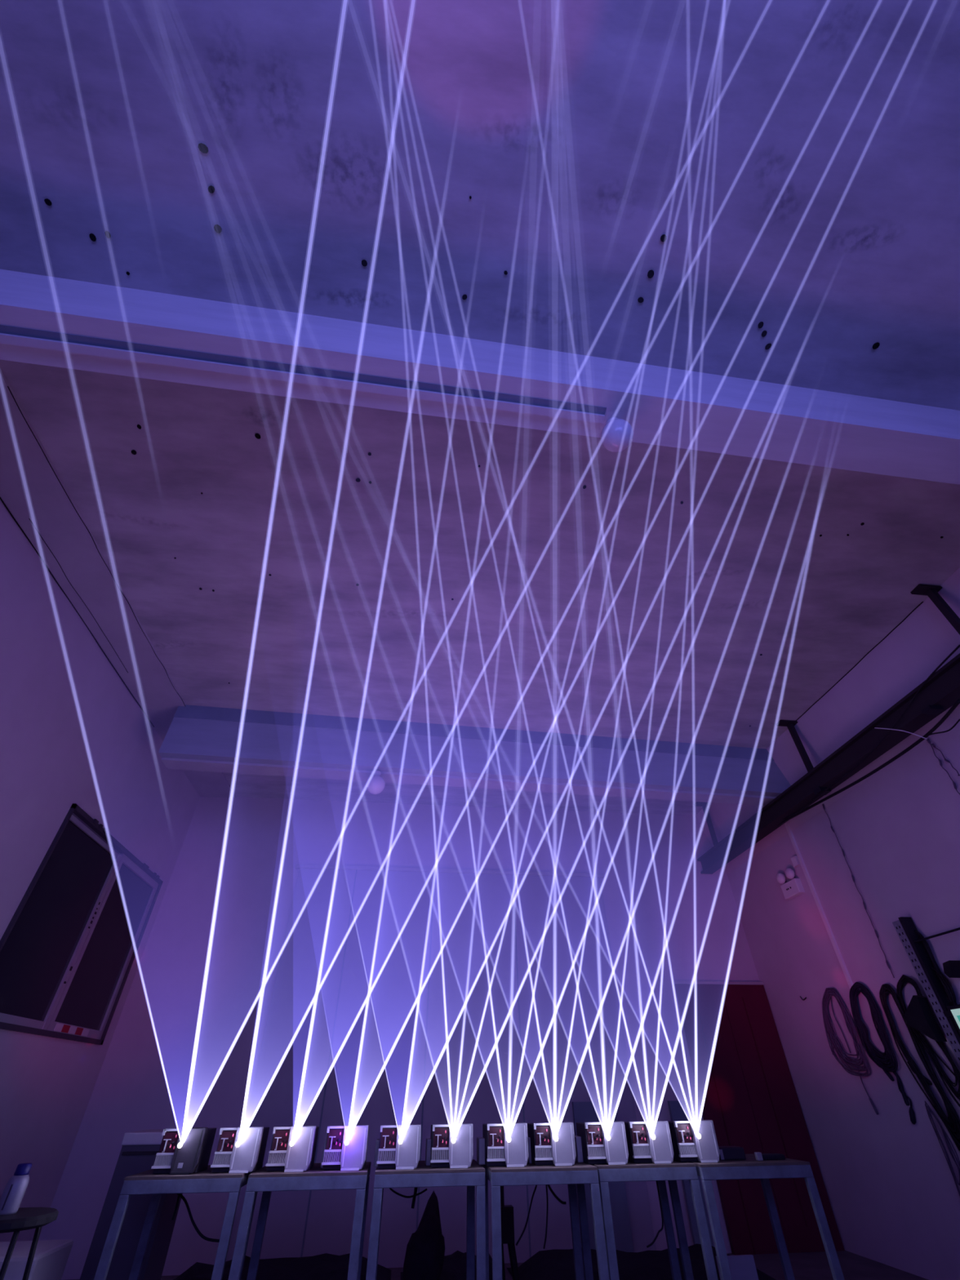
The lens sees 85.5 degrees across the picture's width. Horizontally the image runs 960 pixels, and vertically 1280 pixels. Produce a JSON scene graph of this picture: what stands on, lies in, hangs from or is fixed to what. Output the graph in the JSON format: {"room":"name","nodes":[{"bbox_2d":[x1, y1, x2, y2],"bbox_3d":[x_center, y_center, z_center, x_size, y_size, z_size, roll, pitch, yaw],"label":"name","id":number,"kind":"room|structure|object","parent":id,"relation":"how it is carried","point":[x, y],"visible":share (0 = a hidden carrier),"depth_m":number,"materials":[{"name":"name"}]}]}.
{"room":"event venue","nodes":[
{"label":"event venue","id":0,"kind":"room"},
{"bbox_2d":[0,499,199,1241],"bbox_3d":[-4.063,0.106,1.929,0.200,5.330,14.370,4,-41,-5],"label":"wall","id":1,"kind":"structure","parent":0,"point":[72,731],"depth_m":5.42,"materials":[{"name":"paint"}]},
{"bbox_2d":[0,803,162,1044],"bbox_3d":[-4.579,3.403,6.060,0.095,1.932,2.780,4,-41,-5],"label":"window","id":2,"kind":"structure","parent":1,"relation":"in","point":[68,948],"depth_m":5.84,"materials":[{"name":"grey"}]},
{"bbox_2d":[0,368,235,798],"bbox_3d":[-3.678,-1.931,3.632,0.590,0.025,14.170,4,-41,-5],"label":"ceiling beam","id":3,"kind":"structure","parent":1,"relation":"attached to","point":[29,488],"depth_m":5.01,"materials":[{"name":"paint"}]},
{"bbox_2d":[38,796,759,1279],"bbox_3d":[-0.233,5.066,7.663,9.170,5.330,0.200,4,-41,-5],"label":"wall","id":4,"kind":"structure","parent":0,"point":[184,1051],"depth_m":7.87,"materials":[{"name":"paint"}]},
{"bbox_2d":[226,864,656,1267],"bbox_3d":[-0.417,5.381,7.179,5.060,4.220,0.090,4,-41,-5],"label":"door","id":5,"kind":"structure","parent":4,"relation":"in","point":[427,997],"depth_m":7.16,"materials":[{"name":"grey paint"}]},
{"bbox_2d":[671,981,764,985],"bbox_3d":[3.627,5.235,7.921,1.430,0.040,0.090,4,-41,-5],"label":"trim","id":6,"kind":"structure","parent":4,"relation":"attached to","point":[673,983],"depth_m":7.88,"materials":[{"name":"paint"}]},
{"bbox_2d":[675,983,844,1255],"bbox_3d":[3.644,6.237,7.017,1.380,2.660,0.078,4,-41,-5],"label":"door","id":7,"kind":"structure","parent":4,"relation":"in","point":[744,1083],"depth_m":6.96,"materials":[{"name":"red paint"}]},
{"bbox_2d":[0,0,959,816],"bbox_3d":[0.583,-1.695,4.088,9.570,0.242,14.570,4,-41,-5],"label":"ceiling","id":8,"kind":"structure","parent":0,"point":[760,190],"depth_m":3.40,"materials":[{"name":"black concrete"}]},
{"bbox_2d":[158,704,791,805],"bbox_3d":[0.304,1.661,7.263,8.680,0.730,0.390,6,-41,-7],"label":"ceiling beam","id":9,"kind":"structure","parent":8,"relation":"attached to","point":[197,738],"depth_m":7.03,"materials":[{"name":"grey paint"}]},
{"bbox_2d":[365,770,385,794],"bbox_3d":[-1.334,1.828,6.655,0.239,0.297,0.239,4,-41,-5],"label":"globe lamp","id":10,"kind":"object","parent":9,"relation":"hanging from","point":[375,784],"visible":1,"depth_m":6.56,"materials":[{"name":"white glass"}]},
{"bbox_2d":[0,269,959,484],"bbox_3d":[0.631,-1.694,3.566,9.178,0.530,0.315,5,-41,-6],"label":"ceiling beam","id":11,"kind":"structure","parent":8,"relation":"attached to","point":[666,406],"depth_m":3.35,"materials":[{"name":"paint"}]},
{"bbox_2d":[0,324,606,423],"bbox_3d":[-1.546,-1.670,3.148,4.771,0.024,0.095,5,-41,-6],"label":"rail","id":12,"kind":"object","parent":11,"relation":"attached to","point":[9,335],"visible":1,"depth_m":3.19,"materials":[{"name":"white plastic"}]},
{"bbox_2d":[600,417,633,452],"bbox_3d":[0.884,-1.340,3.372,0.203,0.262,0.203,4,-41,-5],"label":"globe lamp","id":13,"kind":"object","parent":11,"relation":"hanging from","point":[617,434],"visible":1,"depth_m":3.29,"materials":[{"name":"white glass"}]},
{"bbox_2d":[693,583,959,874],"bbox_3d":[4.373,1.247,6.539,0.350,1.108,7.400,4,-41,-5],"label":"steel beam","id":14,"kind":"structure","parent":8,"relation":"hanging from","point":[941,691],"depth_m":6.10,"materials":[{"name":"grey metal"}]},
{"bbox_2d":[776,698,959,826],"bbox_3d":[4.314,2.000,6.603,0.071,0.268,4.458,4,-41,-5],"label":"power cable","id":15,"kind":"object","parent":14,"relation":"hanging from","point":[953,707],"visible":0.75,"depth_m":5.68,"materials":[{"name":"black rubber"}]},
{"bbox_2d":[929,719,959,735],"bbox_3d":[4.656,0.893,5.208,0.094,0.046,0.333,22,-46,-24],"label":"power cable","id":16,"kind":"object","parent":15,"relation":"attached to","point":[958,720],"visible":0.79,"depth_m":5.20,"materials":[{"name":"black rubber"}]},
{"bbox_2d":[782,644,959,820],"bbox_3d":[4.270,1.492,6.201,0.088,0.366,4.012,2,-41,-3],"label":"power cable","id":17,"kind":"object","parent":14,"relation":"hanging from","point":[958,646],"visible":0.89,"depth_m":5.49,"materials":[{"name":"black rubber"}]},
{"bbox_2d":[874,727,927,739],"bbox_3d":[4.338,0.962,5.398,0.072,0.356,0.393,13,-43,-15],"label":"wire","id":18,"kind":"object","parent":17,"relation":"hanging from","point":[874,727],"visible":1,"depth_m":5.34,"materials":[{"name":"white plastic"}]},
{"bbox_2d":[66,1250,928,1279],"bbox_3d":[0.621,2.459,0.470,9.570,0.200,14.570,4,-41,-5],"label":"floor","id":19,"kind":"structure","parent":0,"point":[805,1265],"depth_m":5.60,"materials":[{"name":"concrete"}]},
{"bbox_2d":[0,1207,58,1279],"bbox_3d":[-2.634,3.587,2.608,0.470,0.957,0.470,4,-41,-5],"label":"stool","id":20,"kind":"object","parent":19,"relation":"on","point":[25,1218],"visible":0.95,"depth_m":2.85,"materials":[{"name":"black metal"}]},
{"bbox_2d":[0,1163,32,1215],"bbox_3d":[-2.667,3.148,2.984,0.108,0.200,0.110,4,-41,-5],"label":"bottle","id":21,"kind":"object","parent":20,"relation":"on","point":[14,1191],"visible":1,"depth_m":2.95,"materials":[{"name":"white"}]},
{"bbox_2d":[0,1239,73,1279],"bbox_3d":[-3.052,4.211,3.135,0.600,0.710,0.500,4,-41,-5],"label":"box","id":22,"kind":"object","parent":19,"relation":"on","point":[51,1257],"visible":0.96,"depth_m":3.32,"materials":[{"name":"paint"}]},
{"bbox_2d":[80,1128,182,1279],"bbox_3d":[-2.629,4.554,3.929,0.450,1.230,0.480,4,-41,-5],"label":"cabinet","id":23,"kind":"object","parent":19,"relation":"on","point":[140,1148],"visible":0.52,"depth_m":3.90,"materials":[{"name":"grey metal"}]},
{"bbox_2d":[121,1151,159,1155],"bbox_3d":[-2.616,4.033,4.085,0.370,0.020,0.010,4,-41,-5],"label":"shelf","id":24,"kind":"object","parent":23,"relation":"attached to","point":[123,1153],"depth_m":4.08,"materials":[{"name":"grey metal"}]},
{"bbox_2d":[93,1164,262,1279],"bbox_3d":[-1.988,4.159,3.345,0.740,1.049,0.700,4,-41,-5],"label":"work table","id":25,"kind":"object","parent":19,"relation":"on","point":[146,1182],"visible":0.81,"depth_m":3.40,"materials":[{"name":"grey paint"}]},
{"bbox_2d":[151,1127,216,1174],"bbox_3d":[-2.080,3.590,3.657,0.298,0.240,0.354,4,-41,-5],"label":"projector","id":26,"kind":"object","parent":25,"relation":"on","point":[184,1150],"visible":0.98,"depth_m":3.57,"materials":[{"name":"grey"}]},
{"bbox_2d":[151,1152,173,1168],"bbox_3d":[-2.148,3.545,3.539,0.134,0.075,0.034,4,-41,-5],"label":"sink","id":27,"kind":"object","parent":26,"relation":"in","point":[163,1160],"depth_m":3.54,"materials":[{"name":"silver metal"}]},
{"bbox_2d":[176,1193,219,1242],"bbox_3d":[-1.944,3.938,3.611,0.455,0.344,0.016,4,-41,-5],"label":"lead","id":28,"kind":"object","parent":25,"relation":"hanging from","point":[181,1196],"visible":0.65,"depth_m":3.55,"materials":[{"name":"black rubber"}]},
{"bbox_2d":[210,1126,269,1174],"bbox_3d":[-1.700,3.618,3.692,0.298,0.240,0.354,4,-41,-5],"label":"projector","id":29,"kind":"object","parent":25,"relation":"on","point":[241,1149],"visible":0.99,"depth_m":3.60,"materials":[{"name":"grey"}]},
{"bbox_2d":[210,1151,231,1167],"bbox_3d":[-1.768,3.572,3.574,0.134,0.075,0.034,4,-41,-5],"label":"sink","id":30,"kind":"object","parent":29,"relation":"in","point":[221,1159],"depth_m":3.57,"materials":[{"name":"silver metal"}]},
{"bbox_2d":[173,1253,391,1279],"bbox_3d":[-2.011,6.302,5.146,2.250,0.176,1.200,4,-41,-5],"label":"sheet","id":31,"kind":"object","parent":19,"relation":"on","point":[326,1266],"visible":0.72,"depth_m":5.13,"materials":[{"name":"fabric"}]},
{"bbox_2d":[227,1161,371,1279],"bbox_3d":[-1.190,4.210,3.411,0.775,1.049,0.700,4,-41,-5],"label":"work table","id":32,"kind":"object","parent":19,"relation":"on","point":[264,1181],"visible":0.97,"depth_m":3.46,"materials":[{"name":"grey paint"}]},
{"bbox_2d":[265,1125,319,1172],"bbox_3d":[-1.338,3.643,3.726,0.298,0.240,0.354,4,-41,-5],"label":"projector","id":33,"kind":"object","parent":32,"relation":"on","point":[293,1148],"visible":0.98,"depth_m":3.63,"materials":[{"name":"white"}]},
{"bbox_2d":[265,1150,286,1166],"bbox_3d":[-1.407,3.598,3.608,0.134,0.075,0.034,4,-41,-5],"label":"sink","id":34,"kind":"object","parent":33,"relation":"in","point":[276,1157],"depth_m":3.61,"materials":[{"name":"silver metal"}]},
{"bbox_2d":[320,1140,326,1168],"bbox_3d":[-1.125,3.782,3.828,0.057,0.140,0.170,4,-41,-5],"label":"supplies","id":35,"kind":"object","parent":32,"relation":"on","point":[324,1144],"visible":0.32,"depth_m":3.77,"materials":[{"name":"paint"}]},
{"bbox_2d":[321,1124,369,1170],"bbox_3d":[-0.965,3.670,3.760,0.298,0.240,0.354,4,-41,-5],"label":"projector","id":36,"kind":"object","parent":32,"relation":"on","point":[346,1146],"visible":0.98,"depth_m":3.66,"materials":[{"name":"white"}]},
{"bbox_2d":[321,1149,341,1164],"bbox_3d":[-1.033,3.624,3.643,0.134,0.075,0.034,4,-41,-5],"label":"sink","id":37,"kind":"object","parent":36,"relation":"in","point":[331,1157],"depth_m":3.65,"materials":[{"name":"silver metal"}]},
{"bbox_2d":[402,1191,444,1279],"bbox_3d":[-0.481,5.329,4.495,0.353,0.774,0.320,4,-41,-5],"label":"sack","id":38,"kind":"object","parent":19,"relation":"on","point":[424,1260],"visible":1,"depth_m":4.45,"materials":[{"name":"fabric"}]},
{"bbox_2d":[365,1159,486,1279],"bbox_3d":[-0.376,4.274,3.494,0.755,1.049,0.700,4,-41,-5],"label":"work table","id":39,"kind":"object","parent":19,"relation":"on","point":[424,1175],"visible":0.94,"depth_m":3.54,"materials":[{"name":"grey paint"}]},
{"bbox_2d":[373,1138,379,1167],"bbox_3d":[-0.751,3.809,3.862,0.057,0.140,0.170,4,-41,-5],"label":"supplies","id":40,"kind":"object","parent":39,"relation":"on","point":[377,1142],"visible":0.46,"depth_m":3.80,"materials":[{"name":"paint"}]},
{"bbox_2d":[376,1124,421,1169],"bbox_3d":[-0.591,3.697,3.795,0.298,0.240,0.354,4,-41,-5],"label":"projector","id":41,"kind":"object","parent":39,"relation":"on","point":[399,1146],"visible":0.99,"depth_m":3.69,"materials":[{"name":"white"}]},
{"bbox_2d":[376,1148,395,1164],"bbox_3d":[-0.659,3.651,3.677,0.134,0.075,0.034,4,-41,-5],"label":"sink","id":42,"kind":"object","parent":41,"relation":"in","point":[385,1156],"depth_m":3.68,"materials":[{"name":"silver metal"}]},
{"bbox_2d":[389,1187,426,1198],"bbox_3d":[-0.541,4.039,3.875,0.301,0.169,0.012,4,-41,-5],"label":"lead","id":43,"kind":"object","parent":39,"relation":"hanging from","point":[390,1188],"visible":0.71,"depth_m":3.83,"materials":[{"name":"black rubber"}]},
{"bbox_2d":[411,1187,417,1208],"bbox_3d":[-0.483,4.063,3.862,0.041,0.222,0.024,4,-41,-5],"label":"lead","id":44,"kind":"object","parent":39,"relation":"hanging from","point":[415,1188],"visible":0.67,"depth_m":3.82,"materials":[{"name":"black rubber"}]},
{"bbox_2d":[425,1137,431,1165],"bbox_3d":[-0.376,3.836,3.897,0.057,0.140,0.170,4,-41,-5],"label":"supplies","id":45,"kind":"object","parent":39,"relation":"on","point":[428,1150],"visible":0.56,"depth_m":3.84,"materials":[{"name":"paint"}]},
{"bbox_2d":[430,1123,472,1168],"bbox_3d":[-0.216,3.724,3.830,0.298,0.240,0.354,4,-41,-5],"label":"projector","id":46,"kind":"object","parent":39,"relation":"on","point":[451,1144],"visible":0.99,"depth_m":3.73,"materials":[{"name":"white"}]},
{"bbox_2d":[430,1147,448,1162],"bbox_3d":[-0.284,3.678,3.712,0.134,0.075,0.034,4,-41,-5],"label":"sink","id":47,"kind":"object","parent":46,"relation":"in","point":[438,1154],"depth_m":3.72,"materials":[{"name":"silver metal"}]},
{"bbox_2d":[476,1137,485,1164],"bbox_3d":[0.011,3.864,3.933,0.057,0.140,0.170,4,-41,-5],"label":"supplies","id":48,"kind":"object","parent":39,"relation":"on","point":[480,1140],"visible":0.76,"depth_m":3.88,"materials":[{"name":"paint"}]},
{"bbox_2d":[400,1250,492,1279],"bbox_3d":[-0.256,6.328,5.195,1.050,0.176,1.300,4,-41,-5],"label":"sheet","id":49,"kind":"object","parent":19,"relation":"on","point":[454,1268],"visible":0.31,"depth_m":5.11,"materials":[{"name":"fabric"}]},
{"bbox_2d":[500,1186,519,1279],"bbox_3d":[0.261,5.396,4.633,0.240,0.855,0.120,4,-41,-5],"label":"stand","id":50,"kind":"object","parent":19,"relation":"on","point":[507,1211],"visible":0.69,"depth_m":4.63,"materials":[{"name":"black metal"}]},
{"bbox_2d":[480,1160,609,1279],"bbox_3d":[0.415,4.305,3.538,0.750,1.049,0.700,4,-41,-5],"label":"work table","id":51,"kind":"object","parent":19,"relation":"on","point":[531,1174],"visible":0.83,"depth_m":3.59,"materials":[{"name":"grey paint"}]},
{"bbox_2d":[482,1122,528,1167],"bbox_3d":[0.184,3.752,3.867,0.298,0.240,0.354,4,-41,-5],"label":"projector","id":52,"kind":"object","parent":51,"relation":"on","point":[506,1144],"visible":0.98,"depth_m":3.77,"materials":[{"name":"white"}]},
{"bbox_2d":[486,1146,505,1161],"bbox_3d":[0.116,3.707,3.749,0.134,0.075,0.034,4,-41,-5],"label":"sink","id":53,"kind":"object","parent":52,"relation":"in","point":[495,1153],"depth_m":3.75,"materials":[{"name":"silver metal"}]},
{"bbox_2d":[515,1185,537,1245],"bbox_3d":[0.361,4.342,4.018,0.197,0.449,0.012,4,-41,-5],"label":"lead","id":54,"kind":"object","parent":51,"relation":"hanging from","point":[526,1221],"visible":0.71,"depth_m":3.96,"materials":[{"name":"black rubber"}]},
{"bbox_2d":[527,1137,531,1163],"bbox_3d":[0.384,3.890,3.967,0.057,0.140,0.170,4,-41,-5],"label":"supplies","id":55,"kind":"object","parent":51,"relation":"on","point":[529,1160],"visible":0.26,"depth_m":3.90,"materials":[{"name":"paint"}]},
{"bbox_2d":[543,1184,547,1248],"bbox_3d":[0.499,4.359,4.024,0.062,0.469,0.012,4,-41,-5],"label":"lead","id":56,"kind":"object","parent":51,"relation":"hanging from","point":[545,1184],"visible":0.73,"depth_m":3.96,"materials":[{"name":"black rubber"}]},
{"bbox_2d":[527,1121,576,1165],"bbox_3d":[0.531,3.777,3.899,0.298,0.240,0.354,4,-41,-5],"label":"projector","id":57,"kind":"object","parent":51,"relation":"on","point":[551,1143],"visible":0.98,"depth_m":3.81,"materials":[{"name":"white"}]},
{"bbox_2d":[534,1145,553,1160],"bbox_3d":[0.463,3.732,3.781,0.134,0.075,0.034,4,-41,-5],"label":"sink","id":58,"kind":"object","parent":57,"relation":"in","point":[542,1153],"depth_m":3.78,"materials":[{"name":"silver metal"}]},
{"bbox_2d":[546,1184,566,1204],"bbox_3d":[0.574,4.140,3.960,0.142,0.224,0.016,4,-41,-5],"label":"lead","id":59,"kind":"object","parent":51,"relation":"hanging from","point":[557,1197],"visible":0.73,"depth_m":3.91,"materials":[{"name":"black rubber"}]},
{"bbox_2d":[574,1135,583,1162],"bbox_3d":[0.753,3.917,4.002,0.057,0.140,0.170,4,-41,-5],"label":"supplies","id":60,"kind":"object","parent":51,"relation":"on","point":[579,1158],"visible":0.64,"depth_m":3.94,"materials":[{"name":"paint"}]},
{"bbox_2d":[572,1101,634,1252],"bbox_3d":[1.483,6.549,6.355,0.550,1.350,0.060,4,-41,-5],"label":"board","id":61,"kind":"object","parent":19,"relation":"on","point":[597,1111],"visible":0.36,"depth_m":6.22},
{"bbox_2d":[506,1244,775,1279],"bbox_3d":[1.668,6.404,5.294,2.600,0.164,1.500,4,-41,-5],"label":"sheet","id":62,"kind":"object","parent":19,"relation":"on","point":[555,1264],"visible":0.57,"depth_m":5.22,"materials":[{"name":"fabric"}]},
{"bbox_2d":[576,1160,718,1279],"bbox_3d":[1.166,4.398,3.653,0.725,1.049,0.700,4,-41,-5],"label":"work table","id":63,"kind":"object","parent":19,"relation":"on","point":[675,1171],"visible":0.72,"depth_m":3.71,"materials":[{"name":"grey paint"}]},
{"bbox_2d":[575,1120,628,1165],"bbox_3d":[0.922,3.805,3.936,0.298,0.240,0.354,4,-41,-5],"label":"projector","id":64,"kind":"object","parent":63,"relation":"on","point":[602,1142],"visible":0.98,"depth_m":3.85,"materials":[{"name":"white"}]},
{"bbox_2d":[586,1144,606,1159],"bbox_3d":[0.854,3.760,3.818,0.134,0.075,0.034,4,-41,-5],"label":"sink","id":65,"kind":"object","parent":64,"relation":"in","point":[593,1151],"depth_m":3.82,"materials":[{"name":"silver metal"}]},
{"bbox_2d":[623,1120,673,1164],"bbox_3d":[1.265,3.830,3.967,0.298,0.240,0.354,4,-41,-5],"label":"projector","id":66,"kind":"object","parent":63,"relation":"on","point":[647,1141],"visible":0.96,"depth_m":3.87,"materials":[{"name":"white"}]},
{"bbox_2d":[631,1143,651,1158],"bbox_3d":[1.196,3.784,3.850,0.134,0.075,0.034,4,-41,-5],"label":"sink","id":67,"kind":"object","parent":66,"relation":"in","point":[638,1150],"depth_m":3.85,"materials":[{"name":"silver metal"}]},
{"bbox_2d":[646,1180,663,1248],"bbox_3d":[1.321,4.351,4.025,0.165,0.468,0.012,4,-41,-5],"label":"lead","id":68,"kind":"object","parent":63,"relation":"hanging from","point":[662,1227],"visible":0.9,"depth_m":3.96,"materials":[{"name":"black rubber"}]},
{"bbox_2d":[667,1100,714,1246],"bbox_3d":[2.611,6.630,6.460,0.220,1.350,0.060,4,-41,-5],"label":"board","id":69,"kind":"object","parent":19,"relation":"on","point":[677,1108],"visible":0.36,"depth_m":6.33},
{"bbox_2d":[715,1254,758,1279],"bbox_3d":[2.344,5.786,4.689,0.350,0.301,0.030,4,-41,-5],"label":"box","id":70,"kind":"object","parent":19,"relation":"on","point":[742,1267],"visible":0.8,"depth_m":4.74,"materials":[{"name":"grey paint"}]},
{"bbox_2d":[667,1153,844,1279],"bbox_3d":[1.968,4.429,3.697,0.840,1.049,0.700,4,-41,-5],"label":"work table","id":71,"kind":"object","parent":19,"relation":"on","point":[748,1168],"visible":0.78,"depth_m":3.76,"materials":[{"name":"grey paint"}]},
{"bbox_2d":[667,1120,719,1162],"bbox_3d":[1.618,3.855,4.000,0.298,0.240,0.354,4,-41,-5],"label":"projector","id":72,"kind":"object","parent":71,"relation":"on","point":[692,1140],"visible":0.98,"depth_m":3.91,"materials":[{"name":"white"}]},
{"bbox_2d":[677,1142,697,1157],"bbox_3d":[1.550,3.809,3.882,0.134,0.075,0.034,4,-41,-5],"label":"sink","id":73,"kind":"object","parent":72,"relation":"in","point":[684,1149],"depth_m":3.88,"materials":[{"name":"silver metal"}]},
{"bbox_2d":[718,1146,746,1160],"bbox_3d":[1.919,3.963,4.014,0.205,0.070,0.143,4,-41,-5],"label":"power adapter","id":74,"kind":"object","parent":71,"relation":"on","point":[726,1153],"visible":0.75,"depth_m":3.96,"materials":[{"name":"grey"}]},
{"bbox_2d":[754,1151,763,1160],"bbox_3d":[2.105,3.901,3.925,0.040,0.045,0.040,4,-41,-5],"label":"box","id":75,"kind":"object","parent":71,"relation":"on","point":[758,1157],"visible":1,"depth_m":3.91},
{"bbox_2d":[761,1153,785,1159],"bbox_3d":[2.227,3.958,3.981,0.180,0.030,0.110,4,-41,-5],"label":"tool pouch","id":76,"kind":"object","parent":71,"relation":"on","point":[765,1156],"visible":0.76,"depth_m":3.94,"materials":[{"name":"fabric"}]},
{"bbox_2d":[892,916,959,1064],"bbox_3d":[4.682,3.894,4.489,0.141,2.859,0.990,4,-41,-5],"label":"wall rack","id":77,"kind":"object","parent":19,"relation":"on","point":[917,953],"depth_m":5.30,"materials":[{"name":"metal"}]},
{"bbox_2d":[903,995,946,1041],"bbox_3d":[4.530,3.902,5.348,0.100,0.384,0.303,4,-41,-5],"label":"hood","id":78,"kind":"object","parent":77,"relation":"hanging from","point":[918,1015],"visible":1,"depth_m":5.29,"materials":[{"name":"black fabric"}]},
{"bbox_2d":[946,1004,959,1033],"bbox_3d":[4.609,3.511,4.699,0.059,0.390,0.655,4,-41,-5],"label":"monitor","id":79,"kind":"object","parent":77,"relation":"attached to","point":[954,1011],"visible":1,"depth_m":4.97,"materials":[{"name":"black glass"}]},
{"bbox_2d":[727,718,959,1279],"bbox_3d":[5.243,0.773,2.792,0.200,5.330,14.370,4,-41,-5],"label":"wall","id":80,"kind":"structure","parent":0,"point":[894,1197],"depth_m":6.06,"materials":[{"name":"paint"}]},
{"bbox_2d":[776,855,804,899],"bbox_3d":[4.453,3.418,7.466,0.132,0.450,0.505,4,-41,-5],"label":"emergency light","id":81,"kind":"object","parent":80,"relation":"attached to","point":[793,888],"visible":1,"depth_m":7.41,"materials":[{"name":"white plastic"}]},
{"bbox_2d":[784,822,853,988],"bbox_3d":[4.538,3.504,6.994,0.033,2.100,0.050,4,-41,-5],"label":"strip","id":82,"kind":"object","parent":80,"relation":"attached to","point":[816,899],"visible":0.86,"depth_m":6.91,"materials":[{"name":"white plastic"}]},
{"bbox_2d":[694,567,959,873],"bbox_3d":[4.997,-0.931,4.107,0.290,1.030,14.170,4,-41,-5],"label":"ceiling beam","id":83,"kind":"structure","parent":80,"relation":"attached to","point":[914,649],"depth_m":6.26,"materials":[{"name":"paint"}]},
{"bbox_2d":[822,987,878,1115],"bbox_3d":[4.468,4.978,6.349,0.068,1.211,0.631,4,-41,-5],"label":"cable coil","id":84,"kind":"object","parent":80,"relation":"hanging from","point":[828,992],"visible":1,"depth_m":6.36,"materials":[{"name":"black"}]},
{"bbox_2d":[822,804,894,977],"bbox_3d":[4.618,2.989,6.397,0.032,1.967,0.146,4,-41,-5],"label":"hanging wire","id":85,"kind":"object","parent":80,"relation":"hanging from","point":[823,805],"visible":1,"depth_m":6.29,"materials":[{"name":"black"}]},
{"bbox_2d":[848,982,915,1124],"bbox_3d":[4.532,4.646,5.909,0.074,1.260,0.523,4,-41,-5],"label":"cable coil","id":86,"kind":"object","parent":80,"relation":"attached to","point":[886,1060],"visible":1,"depth_m":5.92,"materials":[{"name":"black rubber"}]},
{"bbox_2d":[879,983,959,1151],"bbox_3d":[4.593,4.431,5.413,0.076,1.431,0.436,2,-41,-3],"label":"cable coil","id":87,"kind":"object","parent":80,"relation":"hanging from","point":[952,1122],"visible":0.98,"depth_m":5.37,"materials":[{"name":"black rubber"}]},
{"bbox_2d":[896,974,959,1106],"bbox_3d":[4.620,4.116,5.342,0.069,1.139,0.404,4,-41,-5],"label":"cable coil","id":88,"kind":"object","parent":80,"relation":"hanging from","point":[900,984],"visible":0.82,"depth_m":5.24,"materials":[{"name":"black rubber"}]},
{"bbox_2d":[924,1101,959,1195],"bbox_3d":[4.581,5.000,5.076,0.061,0.748,0.237,4,-41,-5],"label":"cable coil","id":89,"kind":"object","parent":80,"relation":"hanging from","point":[928,1108],"visible":1,"depth_m":5.10,"materials":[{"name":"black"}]},
{"bbox_2d":[925,738,959,794],"bbox_3d":[4.831,1.317,5.420,0.028,0.630,0.055,4,-41,-5],"label":"wire","id":90,"kind":"object","parent":80,"relation":"hanging from","point":[927,740],"visible":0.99,"depth_m":5.43,"materials":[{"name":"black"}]},
{"bbox_2d":[931,743,959,775],"bbox_3d":[4.836,1.239,5.398,0.031,0.400,0.078,4,-41,-5],"label":"wire","id":91,"kind":"object","parent":80,"relation":"hanging from","point":[932,744],"visible":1,"depth_m":5.40,"materials":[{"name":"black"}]},
{"bbox_2d":[942,960,959,977],"bbox_3d":[4.656,3.213,5.068,0.200,0.130,0.129,4,-41,-5],"label":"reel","id":92,"kind":"object","parent":80,"relation":"attached to","point":[951,967],"visible":1,"depth_m":5.05,"materials":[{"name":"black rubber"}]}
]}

